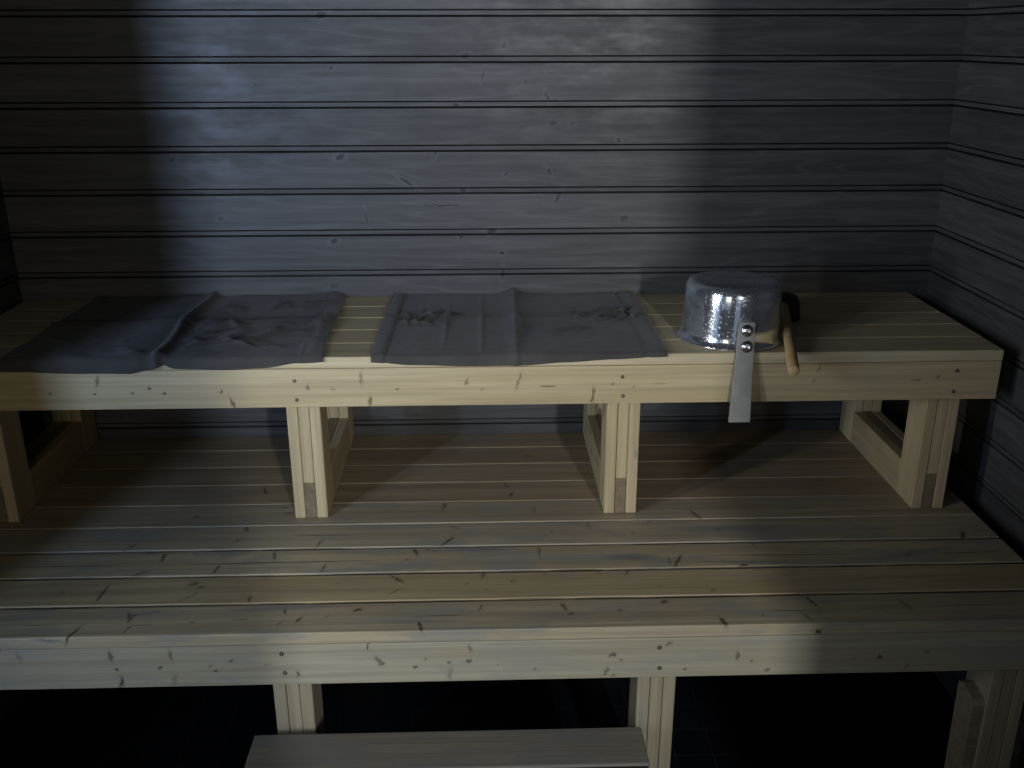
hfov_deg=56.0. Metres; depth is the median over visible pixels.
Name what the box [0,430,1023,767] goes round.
bench
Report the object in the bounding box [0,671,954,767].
floor
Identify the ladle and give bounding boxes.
[781,292,799,375]
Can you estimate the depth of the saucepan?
2.33 m
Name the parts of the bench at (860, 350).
post, rail, rail, rail, post, post, post, post, post, rail, post, post, rail, post, post, rail, post, post, rail, post, post, post, post, rail, post, rail, rail, post, post, post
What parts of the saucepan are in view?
handle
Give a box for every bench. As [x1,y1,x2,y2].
[0,292,1003,521]
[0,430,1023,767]
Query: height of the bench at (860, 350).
0.441 m
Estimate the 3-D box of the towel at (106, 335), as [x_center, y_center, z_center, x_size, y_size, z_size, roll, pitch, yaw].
[-0.840,-0.152,2.535,0.769,0.068,0.592,-1,20,-2]
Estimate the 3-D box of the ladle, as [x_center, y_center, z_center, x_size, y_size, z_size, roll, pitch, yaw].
[0.704,-0.136,2.407,0.096,0.077,0.506,2,20,7]
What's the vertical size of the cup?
0.065 m
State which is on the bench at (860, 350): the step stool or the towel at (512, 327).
the towel at (512, 327)
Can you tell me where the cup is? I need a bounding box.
[782,292,799,321]
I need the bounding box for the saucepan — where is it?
[676,270,783,422]
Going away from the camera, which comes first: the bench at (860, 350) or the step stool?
the step stool
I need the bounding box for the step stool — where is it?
[244,727,649,767]
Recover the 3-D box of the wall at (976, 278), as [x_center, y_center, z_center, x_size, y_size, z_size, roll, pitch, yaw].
[1.303,0.123,1.400,0.040,2.370,3.050,-1,20,-2]
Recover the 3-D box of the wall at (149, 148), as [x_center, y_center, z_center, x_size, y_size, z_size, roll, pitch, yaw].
[-0.095,-0.385,2.816,2.744,2.370,0.040,-1,20,-2]
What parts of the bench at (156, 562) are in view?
post, post, post, post, post, post, post, post, post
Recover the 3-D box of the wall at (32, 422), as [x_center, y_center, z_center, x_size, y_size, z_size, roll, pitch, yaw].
[-1.400,0.155,1.326,0.040,2.370,3.050,-1,20,-2]
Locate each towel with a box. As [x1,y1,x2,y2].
[0,292,343,373]
[371,288,667,365]
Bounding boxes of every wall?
[0,0,972,438]
[0,177,44,724]
[925,0,1023,767]

